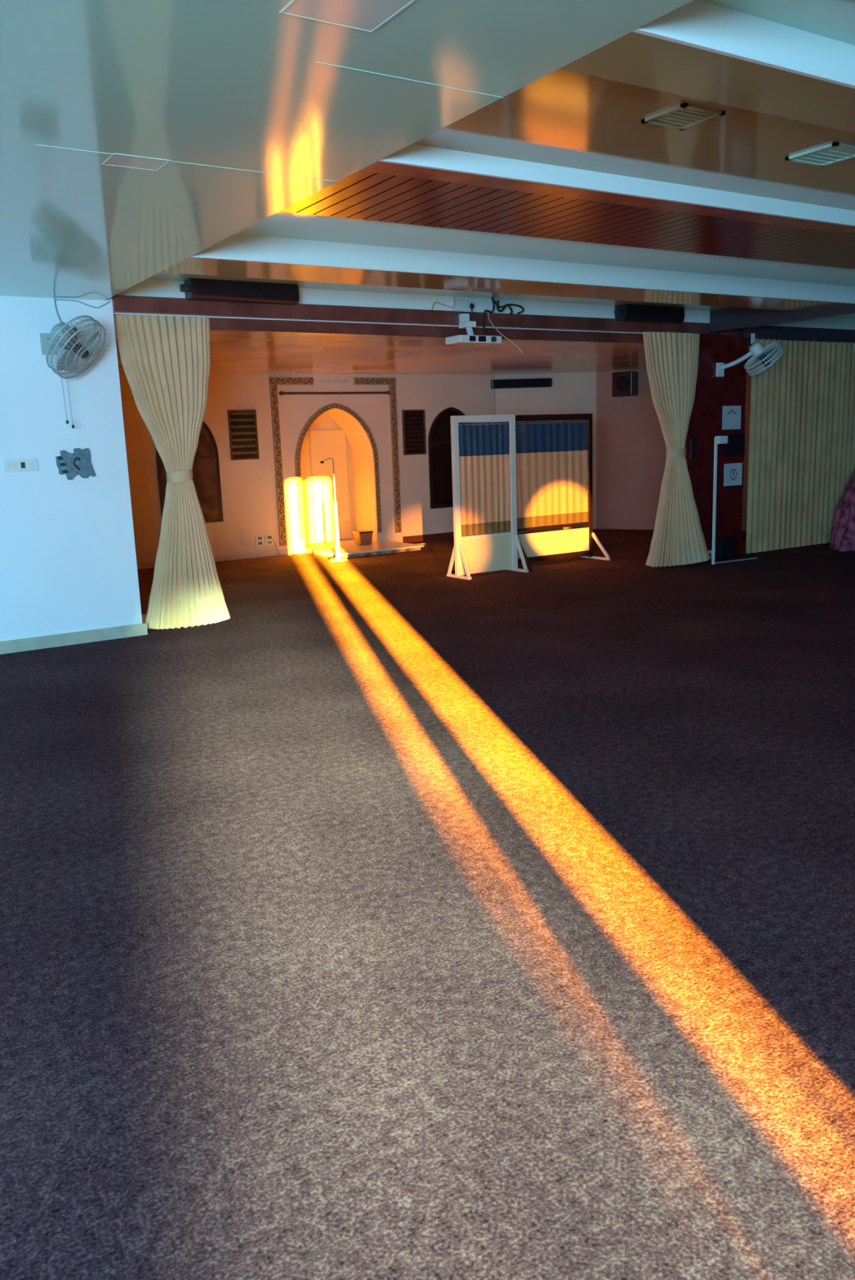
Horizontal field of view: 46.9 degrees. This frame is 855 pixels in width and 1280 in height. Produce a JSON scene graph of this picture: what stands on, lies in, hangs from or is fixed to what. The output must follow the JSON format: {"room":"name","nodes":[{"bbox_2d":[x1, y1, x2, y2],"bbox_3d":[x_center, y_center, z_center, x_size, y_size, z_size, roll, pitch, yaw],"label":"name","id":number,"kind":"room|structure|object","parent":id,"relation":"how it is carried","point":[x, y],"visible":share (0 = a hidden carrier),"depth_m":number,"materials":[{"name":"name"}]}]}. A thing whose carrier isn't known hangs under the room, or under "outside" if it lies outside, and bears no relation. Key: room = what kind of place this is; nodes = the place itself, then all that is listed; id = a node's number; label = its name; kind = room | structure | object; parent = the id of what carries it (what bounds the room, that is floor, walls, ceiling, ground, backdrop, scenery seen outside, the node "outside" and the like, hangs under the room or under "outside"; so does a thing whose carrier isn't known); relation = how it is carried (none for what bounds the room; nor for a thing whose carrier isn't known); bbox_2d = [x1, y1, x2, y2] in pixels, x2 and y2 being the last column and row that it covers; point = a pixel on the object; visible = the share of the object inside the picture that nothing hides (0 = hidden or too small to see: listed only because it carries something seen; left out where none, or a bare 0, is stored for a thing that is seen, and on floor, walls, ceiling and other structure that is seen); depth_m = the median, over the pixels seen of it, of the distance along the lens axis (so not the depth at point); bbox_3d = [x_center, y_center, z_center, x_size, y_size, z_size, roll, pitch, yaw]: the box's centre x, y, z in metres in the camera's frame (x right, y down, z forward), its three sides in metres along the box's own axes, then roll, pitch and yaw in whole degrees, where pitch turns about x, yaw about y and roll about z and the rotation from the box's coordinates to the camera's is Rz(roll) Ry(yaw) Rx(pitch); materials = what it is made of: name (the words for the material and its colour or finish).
{"room":"mosque","nodes":[
{"label":"mosque","id":0,"kind":"room"},
{"bbox_2d":[0,295,142,641],"bbox_3d":[-6.131,-0.927,6.058,8.510,2.950,0.200,-9,13,-32],"label":"wall","id":1,"kind":"structure","parent":0,"point":[68,557],"depth_m":7.95,"materials":[{"name":"white paint"}]},
{"bbox_2d":[2,458,38,472],"bbox_3d":[-3.206,-1.376,7.761,0.259,0.096,0.014,-9,13,-32],"label":"switch plate","id":2,"kind":"object","parent":1,"relation":"attached to","point":[22,464],"visible":1,"depth_m":7.75,"materials":[{"name":"white plastic"}]},
{"bbox_2d":[20,462,25,468],"bbox_3d":[-3.189,-1.379,7.768,0.032,0.046,0.005,-9,13,-32],"label":"socket","id":3,"kind":"object","parent":2,"relation":"attached to","point":[22,464],"depth_m":7.77,"materials":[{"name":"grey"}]},
{"bbox_2d":[39,315,106,428],"bbox_3d":[-2.704,-2.059,7.607,0.482,0.825,0.610,-9,13,-32],"label":"wall fan","id":4,"kind":"object","parent":1,"relation":"attached to","point":[64,336],"visible":1,"depth_m":7.48,"materials":[{"name":"grey plastic"}]},
{"bbox_2d":[0,622,147,654],"bbox_3d":[-6.008,0.484,6.255,8.540,0.100,0.025,-9,13,-32],"label":"baseboard","id":5,"kind":"structure","parent":1,"relation":"attached to","point":[137,629],"depth_m":8.16,"materials":[{"name":"stone"}]},
{"bbox_2d":[55,448,95,479],"bbox_3d":[-2.848,-1.426,7.979,0.298,0.251,0.027,-9,13,-32],"label":"wall plaque","id":6,"kind":"object","parent":1,"relation":"attached to","point":[78,462],"visible":1,"depth_m":7.97,"materials":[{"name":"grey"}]},
{"bbox_2d":[55,298,110,307],"bbox_3d":[-2.732,-2.675,7.834,0.422,0.061,0.010,-9,13,-32],"label":"cable","id":7,"kind":"object","parent":1,"relation":"attached to","point":[55,299],"visible":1,"depth_m":7.83,"materials":[{"name":"grey plastic"}]},
{"bbox_2d":[113,312,642,333],"bbox_3d":[0.202,-3.113,9.766,6.600,0.009,0.030,-9,13,-32],"label":"track","id":8,"kind":"object","parent":1,"relation":"attached to","point":[113,313],"visible":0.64,"depth_m":9.19,"materials":[{"name":"white plastic"}]},
{"bbox_2d":[113,314,230,629],"bbox_3d":[-2.189,-1.431,8.556,0.456,2.637,0.823,9,16,44],"label":"curtain","id":9,"kind":"object","parent":8,"relation":"hanging from","point":[166,360],"visible":1,"depth_m":8.50,"materials":[{"name":"beige fabric"}]},
{"bbox_2d":[111,294,715,334],"bbox_3d":[0.386,-3.206,9.857,7.050,0.125,0.190,-9,13,-32],"label":"ceiling beam","id":10,"kind":"structure","parent":1,"relation":"attached to","point":[121,304],"depth_m":9.20,"materials":[{"name":"brown wood"}]},
{"bbox_2d":[179,278,298,305],"bbox_3d":[-1.599,-2.976,8.398,1.030,0.170,0.176,-9,13,-32],"label":"speaker","id":11,"kind":"object","parent":10,"relation":"on","point":[194,289],"visible":0.98,"depth_m":8.33},
{"bbox_2d":[195,280,296,298],"bbox_3d":[-1.525,-2.966,8.348,0.900,0.095,0.010,-9,13,-32],"label":"grille","id":12,"kind":"object","parent":11,"relation":"attached to","point":[204,289],"depth_m":8.33,"materials":[{"name":"black fabric"}]},
{"bbox_2d":[496,299,512,314],"bbox_3d":[0.795,-3.343,9.888,0.083,0.122,0.266,6,14,36],"label":"cable","id":13,"kind":"object","parent":10,"relation":"on","point":[497,301],"visible":1,"depth_m":9.85,"materials":[{"name":"grey plastic"}]},
{"bbox_2d":[613,303,684,324],"bbox_3d":[2.451,-3.622,10.930,0.960,0.170,0.176,-9,13,-32],"label":"speaker","id":14,"kind":"object","parent":10,"relation":"on","point":[624,312],"visible":1,"depth_m":10.84},
{"bbox_2d":[628,306,682,319],"bbox_3d":[2.525,-3.612,10.880,0.830,0.095,0.010,-9,13,-32],"label":"grille","id":15,"kind":"object","parent":14,"relation":"attached to","point":[634,313],"depth_m":10.87,"materials":[{"name":"black metal"}]},
{"bbox_2d":[113,314,751,346],"bbox_3d":[1.280,-3.420,10.494,16.100,0.440,0.040,-9,13,-32],"label":"ceiling beam","id":16,"kind":"structure","parent":1,"relation":"attached to","point":[215,324],"depth_m":9.57,"materials":[{"name":"brown wood"}]},
{"bbox_2d":[451,299,475,311],"bbox_3d":[0.359,-3.305,9.732,0.280,0.100,0.020,-9,13,-32],"label":"junction box","id":17,"kind":"object","parent":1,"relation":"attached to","point":[460,304],"visible":1,"depth_m":9.72,"materials":[{"name":"white plastic"}]},
{"bbox_2d":[469,302,473,319],"bbox_3d":[0.439,-3.251,9.733,0.044,0.149,0.044,-9,13,-32],"label":"stem","id":18,"kind":"object","parent":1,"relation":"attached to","point":[471,305],"visible":1,"depth_m":9.72,"materials":[{"name":"grey metal"}]},
{"bbox_2d":[444,313,501,346],"bbox_3d":[0.434,-3.033,9.587,0.500,0.300,0.350,-9,13,-32],"label":"projector","id":19,"kind":"object","parent":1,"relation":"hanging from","point":[469,339],"visible":1,"depth_m":9.54,"materials":[{"name":"white plastic"}]},
{"bbox_2d":[469,335,475,341],"bbox_3d":[0.431,-2.885,9.430,0.070,0.048,0.010,-9,13,-32],"label":"vent","id":20,"kind":"object","parent":19,"relation":"attached to","point":[472,338],"depth_m":9.43,"materials":[{"name":"black plastic"}]},
{"bbox_2d":[110,279,854,329],"bbox_3d":[2.755,-3.698,11.252,12.750,0.160,0.020,-9,13,-32],"label":"ceiling beam","id":21,"kind":"structure","parent":1,"relation":"attached to","point":[147,287],"depth_m":9.56,"materials":[{"name":"white paint"}]},
{"bbox_2d":[431,297,454,310],"bbox_3d":[0.149,-3.269,9.571,0.299,0.133,0.021,-10,14,-35],"label":"cable","id":22,"kind":"object","parent":21,"relation":"attached to","point":[454,297],"visible":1,"depth_m":9.59,"materials":[{"name":"beige plastic"}]},
{"bbox_2d":[119,372,496,563],"bbox_3d":[-3.449,-2.297,13.353,10.850,2.560,0.120,-9,13,-32],"label":"wall","id":23,"kind":"structure","parent":0,"point":[248,486],"depth_m":14.15,"materials":[{"name":"beige paint"}]},
{"bbox_2d":[155,421,223,523],"bbox_3d":[-3.244,-2.341,13.386,0.860,1.520,0.035,-9,13,-32],"label":"window","id":24,"kind":"structure","parent":23,"relation":"in","point":[206,468],"depth_m":13.52,"materials":[{"name":"brown"}]},
{"bbox_2d":[136,549,283,569],"bbox_3d":[-5.012,-0.805,12.513,6.935,0.080,0.020,-9,13,-32],"label":"baseboard","id":25,"kind":"structure","parent":23,"relation":"attached to","point":[272,553],"depth_m":13.96,"materials":[{"name":"beige"}]},
{"bbox_2d":[226,409,259,460],"bbox_3d":[-2.565,-2.860,13.737,0.410,0.680,0.035,-9,13,-32],"label":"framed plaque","id":26,"kind":"object","parent":23,"relation":"attached to","point":[242,424],"visible":1,"depth_m":13.73,"materials":[{"name":"brown wood"}]},
{"bbox_2d":[240,530,253,546],"bbox_3d":[-2.568,-1.442,14.003,0.180,0.205,0.010,-9,13,-32],"label":"blank cover plate","id":27,"kind":"object","parent":23,"relation":"attached to","point":[246,539],"visible":1,"depth_m":14.00,"materials":[{"name":"beige plastic"}]},
{"bbox_2d":[255,535,263,546],"bbox_3d":[-2.400,-1.421,14.112,0.116,0.150,0.017,-9,13,-32],"label":"wall socket","id":28,"kind":"object","parent":23,"relation":"attached to","point":[259,539],"visible":1,"depth_m":14.10,"materials":[{"name":"white plastic"}]},
{"bbox_2d":[265,534,273,545],"bbox_3d":[-2.274,-1.442,14.191,0.116,0.150,0.017,-9,13,-32],"label":"wall socket","id":29,"kind":"object","parent":23,"relation":"attached to","point":[268,540],"visible":1,"depth_m":14.18,"materials":[{"name":"white plastic"}]},
{"bbox_2d":[271,537,290,555],"bbox_3d":[-2.120,-1.356,14.242,0.266,0.274,0.028,-4,12,-10],"label":"power cord","id":30,"kind":"object","parent":29,"relation":"attached to","point":[271,537],"visible":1,"depth_m":14.25,"materials":[{"name":"beige plastic"}]},
{"bbox_2d":[319,378,349,382],"bbox_3d":[-1.363,-3.787,14.373,0.499,0.068,0.010,-9,13,-32],"label":"inscription","id":31,"kind":"object","parent":23,"relation":"attached to","point":[328,379],"depth_m":14.38,"materials":[{"name":"beige"}]},
{"bbox_2d":[279,390,390,395],"bbox_3d":[-1.329,-3.609,14.393,1.824,0.064,0.064,-9,13,-32],"label":"rod","id":32,"kind":"object","parent":23,"relation":"attached to","point":[281,393],"visible":1,"depth_m":14.38,"materials":[{"name":"brown metal"}]},
{"bbox_2d":[268,377,401,546],"bbox_3d":[-1.310,-2.663,14.590,2.063,2.378,0.039,-9,13,-32],"label":"carved border","id":33,"kind":"object","parent":23,"relation":"attached to","point":[272,380],"visible":1,"depth_m":14.26,"materials":[{"name":"brown wood"}]},
{"bbox_2d":[300,408,373,543],"bbox_3d":[-1.586,-2.693,14.984,1.600,2.560,0.680,-9,13,-32],"label":"wall niche","id":34,"kind":"object","parent":23,"relation":"in","point":[358,464],"visible":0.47,"depth_m":15.23,"materials":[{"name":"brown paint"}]},
{"bbox_2d":[294,403,382,539],"bbox_3d":[-1.323,-2.517,14.609,1.380,1.945,0.036,-9,13,-32],"label":"arch","id":35,"kind":"object","parent":23,"relation":"attached to","point":[298,449],"visible":1,"depth_m":14.42,"materials":[{"name":"brown wood"}]},
{"bbox_2d":[401,409,426,455],"bbox_3d":[-0.207,-3.208,15.216,0.400,0.680,0.035,-9,13,-32],"label":"vent","id":36,"kind":"object","parent":23,"relation":"attached to","point":[413,421],"visible":1,"depth_m":15.21,"materials":[{"name":"brown wood"}]},
{"bbox_2d":[427,407,470,508],"bbox_3d":[0.395,-2.901,15.665,0.880,1.560,0.035,-9,13,-32],"label":"window","id":37,"kind":"structure","parent":23,"relation":"in","point":[439,447],"depth_m":15.55,"materials":[{"name":"brown glass"}]},
{"bbox_2d":[402,531,499,542],"bbox_3d":[0.405,-1.693,15.896,1.870,0.100,0.020,-9,13,-32],"label":"baseboard","id":38,"kind":"structure","parent":23,"relation":"attached to","point":[446,535],"depth_m":15.64,"materials":[{"name":"red"}]},
{"bbox_2d":[490,377,551,388],"bbox_3d":[1.515,-4.145,15.911,1.000,0.140,0.126,-4,12,-8],"label":"speaker","id":39,"kind":"object","parent":23,"relation":"attached to","point":[538,382],"visible":1,"depth_m":15.85},
{"bbox_2d":[0,528,854,1279],"bbox_3d":[0.861,0.142,7.232,21.400,0.100,17.400,-9,13,-32],"label":"floor","id":40,"kind":"structure","parent":0,"point":[393,916],"depth_m":3.20,"materials":[{"name":"carpet"}]},
{"bbox_2d":[141,614,149,629],"bbox_3d":[-2.592,-0.170,9.086,0.370,0.020,0.700,-9,13,-32],"label":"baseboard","id":41,"kind":"structure","parent":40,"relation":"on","point":[144,616],"depth_m":9.20,"materials":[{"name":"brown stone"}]},
{"bbox_2d":[320,457,347,561],"bbox_3d":[-1.243,-1.756,13.273,0.269,1.378,0.269,0,12,12],"label":"microphone stand","id":42,"kind":"object","parent":40,"relation":"on","point":[338,558],"visible":1,"depth_m":13.31,"materials":[{"name":"silver metal"}]},
{"bbox_2d":[303,538,423,557],"bbox_3d":[-1.133,-1.382,14.703,1.410,0.070,1.818,-9,13,-32],"label":"marble step","id":43,"kind":"structure","parent":40,"relation":"on","point":[348,548],"depth_m":14.26,"materials":[{"name":"white stone"}]},
{"bbox_2d":[307,429,351,542],"bbox_3d":[-1.510,-2.406,15.338,0.640,1.708,0.050,-9,13,-32],"label":"board","id":44,"kind":"object","parent":43,"relation":"on","point":[323,444],"visible":0.9,"depth_m":15.30,"materials":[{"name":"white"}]},
{"bbox_2d":[352,530,373,545],"bbox_3d":[-0.961,-1.531,14.742,0.240,0.195,0.210,-9,13,-32],"label":"waste bin","id":45,"kind":"object","parent":43,"relation":"on","point":[361,537],"visible":1,"depth_m":14.67,"materials":[{"name":"brown wicker"}]},
{"bbox_2d":[446,414,528,579],"bbox_3d":[0.667,-1.657,11.338,0.880,1.815,0.440,-9,13,-32],"label":"screen","id":46,"kind":"object","parent":40,"relation":"on","point":[483,455],"visible":1,"depth_m":11.32,"materials":[{"name":"beige paint"}]},
{"bbox_2d":[506,413,609,570],"bbox_3d":[1.577,-1.840,12.082,1.306,1.815,0.560,-9,13,-32],"label":"screen","id":47,"kind":"object","parent":40,"relation":"on","point":[554,459],"visible":0.93,"depth_m":12.16,"materials":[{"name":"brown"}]},
{"bbox_2d":[715,533,736,559],"bbox_3d":[3.649,-1.153,12.110,0.300,0.312,0.140,-9,13,-32],"label":"case","id":48,"kind":"object","parent":40,"relation":"on","point":[725,547],"visible":0.84,"depth_m":12.04,"materials":[{"name":"black fabric"}]},
{"bbox_2d":[711,435,757,564],"bbox_3d":[3.664,-1.674,11.711,0.735,1.490,0.066,-9,13,-29],"label":"post","id":49,"kind":"object","parent":40,"relation":"on","point":[717,439],"visible":1,"depth_m":11.52,"materials":[{"name":"white plastic"}]},
{"bbox_2d":[829,471,854,551],"bbox_3d":[5.829,-1.822,12.806,1.572,1.194,0.765,-9,13,-32],"label":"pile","id":50,"kind":"object","parent":40,"relation":"on","point":[842,531],"visible":1,"depth_m":12.56,"materials":[{"name":"purple fabric"}]},
{"bbox_2d":[0,0,854,311],"bbox_3d":[-0.145,-1.969,2.827,15.460,0.350,11.420,-9,13,-32],"label":"ceiling","id":51,"kind":"structure","parent":0,"point":[235,84],"depth_m":3.60,"materials":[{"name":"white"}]},
{"bbox_2d":[53,297,62,322],"bbox_3d":[-2.823,-2.506,7.665,0.036,0.324,0.250,-12,15,-41],"label":"cable","id":52,"kind":"object","parent":51,"relation":"hanging from","point":[54,298],"visible":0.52,"depth_m":7.73,"materials":[{"name":"grey plastic"}]},
{"bbox_2d":[102,153,170,171],"bbox_3d":[-1.233,-2.022,4.173,0.240,0.002,0.180,-9,13,-32],"label":"recessed light","id":53,"kind":"object","parent":51,"relation":"in","point":[113,160],"visible":1,"depth_m":4.17,"materials":[{"name":"white plastic"}]},
{"bbox_2d":[33,144,337,182],"bbox_3d":[-0.986,-2.045,4.238,1.350,0.002,0.008,-9,13,-32],"label":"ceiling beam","id":54,"kind":"structure","parent":51,"relation":"attached to","point":[33,144],"depth_m":4.22,"materials":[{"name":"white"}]},
{"bbox_2d":[279,0,416,33],"bbox_3d":[-0.200,-1.766,2.719,0.300,0.002,0.340,-9,13,-32],"label":"ceiling panel","id":55,"kind":"object","parent":51,"relation":"in","point":[366,15],"visible":1,"depth_m":2.79,"materials":[{"name":"white plastic"}]},
{"bbox_2d":[313,61,502,97],"bbox_3d":[-0.046,-1.898,3.344,0.750,0.002,0.008,-9,13,-32],"label":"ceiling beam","id":56,"kind":"structure","parent":51,"relation":"attached to","point":[314,61],"depth_m":3.33,"materials":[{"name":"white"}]},
{"bbox_2d":[190,233,854,303],"bbox_3d":[1.433,-2.990,8.085,7.010,0.160,0.020,-9,13,-32],"label":"ceiling beam","id":57,"kind":"structure","parent":51,"relation":"attached to","point":[242,247],"depth_m":7.52,"materials":[{"name":"white paint"}]},
{"bbox_2d":[280,170,854,269],"bbox_3d":[2.401,-2.818,6.581,7.010,0.350,0.870,-9,13,-32],"label":"ceiling","id":58,"kind":"structure","parent":51,"relation":"attached to","point":[360,195],"depth_m":5.57,"materials":[{"name":"brown wood"}]},
{"bbox_2d":[360,160,854,235],"bbox_3d":[2.679,-2.741,6.154,7.010,0.352,0.160,-9,13,-32],"label":"ceiling beam","id":59,"kind":"structure","parent":51,"relation":"attached to","point":[382,167],"depth_m":5.03,"materials":[{"name":"white paint"}]},
{"bbox_2d":[377,143,854,226],"bbox_3d":[5.144,-2.990,7.613,12.750,0.085,0.020,-9,13,-32],"label":"ceiling beam","id":60,"kind":"structure","parent":51,"relation":"attached to","point":[415,155],"depth_m":4.95,"materials":[{"name":"white paint"}]},
{"bbox_2d":[631,0,854,88],"bbox_3d":[5.982,-2.783,6.325,12.750,0.130,0.020,-9,13,-32],"label":"ceiling beam","id":61,"kind":"structure","parent":51,"relation":"attached to","point":[696,24],"depth_m":3.26,"materials":[{"name":"white paint"}]},
{"bbox_2d":[115,330,751,374],"bbox_3d":[-0.269,-3.872,12.856,16.100,0.500,5.680,-9,13,-32],"label":"ceiling","id":62,"kind":"structure","parent":0,"point":[230,352],"depth_m":11.87,"materials":[{"name":"brown wood"}]},
{"bbox_2d":[146,272,854,319],"bbox_3d":[3.107,-3.762,10.673,12.750,0.170,1.480,-9,13,-32],"label":"ceiling","id":63,"kind":"structure","parent":0,"point":[160,276],"depth_m":9.35,"materials":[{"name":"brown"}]},
{"bbox_2d":[482,297,494,335],"bbox_3d":[0.655,-3.181,9.764,0.140,0.441,0.208,-9,13,-32],"label":"cable","id":64,"kind":"object","parent":63,"relation":"hanging from","point":[492,298],"visible":0.84,"depth_m":9.81,"materials":[{"name":"grey plastic"}]},
{"bbox_2d":[493,300,524,314],"bbox_3d":[0.824,-3.358,9.947,0.374,0.122,0.029,-9,13,-32],"label":"cable","id":65,"kind":"object","parent":63,"relation":"attached to","point":[513,304],"visible":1,"depth_m":9.98,"materials":[{"name":"grey plastic"}]},
{"bbox_2d":[487,312,523,353],"bbox_3d":[0.767,-3.057,9.800,0.395,0.425,0.051,6,14,33],"label":"cable","id":66,"kind":"object","parent":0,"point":[488,313],"visible":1,"depth_m":9.79,"materials":[{"name":"beige plastic"}]},
{"bbox_2d":[235,211,854,286],"bbox_3d":[1.797,-3.061,7.484,7.010,0.190,1.350,-9,13,-32],"label":"beam","id":67,"kind":"structure","parent":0,"point":[295,225],"depth_m":7.21,"materials":[{"name":"white paint"}]},
{"bbox_2d":[495,372,595,533],"bbox_3d":[1.967,-3.088,16.312,1.682,2.560,0.100,-4,12,-8],"label":"wall","id":68,"kind":"structure","parent":0,"point":[575,393],"depth_m":16.10,"materials":[{"name":"beige paint"}]},
{"bbox_2d":[413,68,854,210],"bbox_3d":[5.465,-3.072,7.077,12.750,0.265,1.190,-9,13,-32],"label":"ceiling","id":69,"kind":"structure","parent":0,"point":[566,118],"depth_m":4.41,"materials":[{"name":"beige wood"}]},
{"bbox_2d":[640,102,724,130],"bbox_3d":[1.059,-2.169,4.086,0.240,0.012,0.240,-9,13,-32],"label":"ceiling vent","id":70,"kind":"object","parent":69,"relation":"in","point":[683,116],"visible":1,"depth_m":4.07,"materials":[{"name":"beige metal"}]},
{"bbox_2d":[784,142,854,166],"bbox_3d":[1.926,-2.330,4.733,0.280,0.012,0.280,-9,13,-32],"label":"ceiling vent","id":71,"kind":"object","parent":69,"relation":"in","point":[836,152],"visible":1,"depth_m":4.73,"materials":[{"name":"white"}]},
{"bbox_2d":[595,362,751,531],"bbox_3d":[4.694,-2.983,15.307,4.347,2.560,0.100,5,13,31],"label":"wall","id":72,"kind":"structure","parent":0,"point":[630,444],"depth_m":16.10,"materials":[{"name":"brown paint"}]},
{"bbox_2d":[612,370,638,396],"bbox_3d":[3.156,-4.088,15.742,0.340,0.380,0.310,5,13,31],"label":"speaker","id":73,"kind":"object","parent":72,"relation":"attached to","point":[624,384],"visible":1,"depth_m":15.63},
{"bbox_2d":[560,31,854,133],"bbox_3d":[5.881,-2.917,6.452,12.750,0.350,0.340,-9,13,-32],"label":"ceiling","id":74,"kind":"structure","parent":0,"point":[636,59],"depth_m":3.44,"materials":[{"name":"beige"}]},
{"bbox_2d":[684,333,746,555],"bbox_3d":[3.426,-2.333,12.046,1.000,2.665,0.275,-9,13,-32],"label":"wall","id":75,"kind":"structure","parent":0,"point":[713,393],"depth_m":11.88,"materials":[{"name":"red paint"}]},
{"bbox_2d":[642,331,710,567],"bbox_3d":[2.890,-2.184,11.406,1.125,2.627,0.409,-10,14,-34],"label":"curtain","id":76,"kind":"object","parent":75,"relation":"hanging from","point":[672,358],"visible":1,"depth_m":11.32,"materials":[{"name":"beige fabric"}]},
{"bbox_2d":[688,437,696,458],"bbox_3d":[3.135,-2.273,11.661,0.070,0.240,0.065,-9,13,-32],"label":"curtain hook","id":77,"kind":"object","parent":75,"relation":"attached to","point":[691,441],"visible":1,"depth_m":11.64,"materials":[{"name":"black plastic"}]},
{"bbox_2d":[707,550,711,559],"bbox_3d":[3.421,-1.042,12.075,0.210,0.105,0.054,-9,13,-32],"label":"strip","id":78,"kind":"object","parent":75,"relation":"attached to","point":[708,551],"visible":0.25,"depth_m":12.07,"materials":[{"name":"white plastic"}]},
{"bbox_2d":[721,405,741,429],"bbox_3d":[3.703,-2.705,11.984,0.320,0.280,0.017,-9,13,-32],"label":"poster","id":79,"kind":"object","parent":75,"relation":"attached to","point":[731,414],"visible":1,"depth_m":11.98,"materials":[{"name":"grey paper"}]},
{"bbox_2d":[723,462,742,486],"bbox_3d":[3.769,-2.041,12.146,0.320,0.270,0.017,-9,13,-32],"label":"poster","id":80,"kind":"object","parent":75,"relation":"attached to","point":[732,474],"visible":1,"depth_m":12.14,"materials":[{"name":"grey paper"}]},
{"bbox_2d":[721,434,745,456],"bbox_3d":[3.748,-2.386,12.060,0.370,0.260,0.035,-9,13,-32],"label":"notice board","id":81,"kind":"object","parent":75,"relation":"attached to","point":[735,446],"visible":1,"depth_m":12.04,"materials":[{"name":"black fabric"}]},
{"bbox_2d":[715,341,783,377],"bbox_3d":[3.848,-3.316,11.650,0.722,0.384,0.456,7,15,38],"label":"wall fan","id":82,"kind":"object","parent":75,"relation":"attached to","point":[756,349],"visible":1,"depth_m":11.54,"materials":[{"name":"white plastic"}]},
{"bbox_2d":[701,0,854,45],"bbox_3d":[6.387,-2.842,5.661,12.750,0.220,1.500,-9,13,-32],"label":"ceiling","id":83,"kind":"structure","parent":0,"point":[834,20],"depth_m":3.23,"materials":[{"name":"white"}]},
{"bbox_3d":[9.700,-2.840,12.599,0.100,3.000,17.200,-9,13,-32],"label":"wall","id":84,"kind":"structure","parent":0,"visible":0},
{"bbox_2d":[750,333,755,343],"bbox_3d":[3.913,-3.624,11.847,0.050,0.120,0.020,-9,13,-32],"label":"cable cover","id":85,"kind":"object","parent":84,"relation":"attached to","point":[753,335],"visible":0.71,"depth_m":11.84,"materials":[{"name":"white plastic"}]},
{"bbox_2d":[742,325,854,341],"bbox_3d":[6.003,-4.069,13.224,5.120,0.140,0.120,-9,13,-32],"label":"ceiling beam","id":86,"kind":"structure","parent":84,"relation":"attached to","point":[763,331],"depth_m":12.32,"materials":[{"name":"grey"}]},
{"bbox_2d":[745,337,854,553],"bbox_3d":[5.525,-2.625,13.145,3.740,2.625,0.056,-9,13,-32],"label":"curtain","id":87,"kind":"object","parent":84,"relation":"hanging from","point":[801,451],"visible":0.91,"depth_m":12.68,"materials":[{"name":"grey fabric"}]},
{"bbox_3d":[7.323,-3.917,10.695,5.600,0.170,3.000,-9,13,-32],"label":"ceiling","id":88,"kind":"structure","parent":0,"visible":0},
{"bbox_2d":[709,305,854,332],"bbox_3d":[4.548,-3.500,9.777,0.140,0.390,4.360,-9,13,-32],"label":"ceiling beam","id":89,"kind":"structure","parent":88,"relation":"attached to","point":[731,318],"depth_m":11.01,"materials":[{"name":"grey paint"}]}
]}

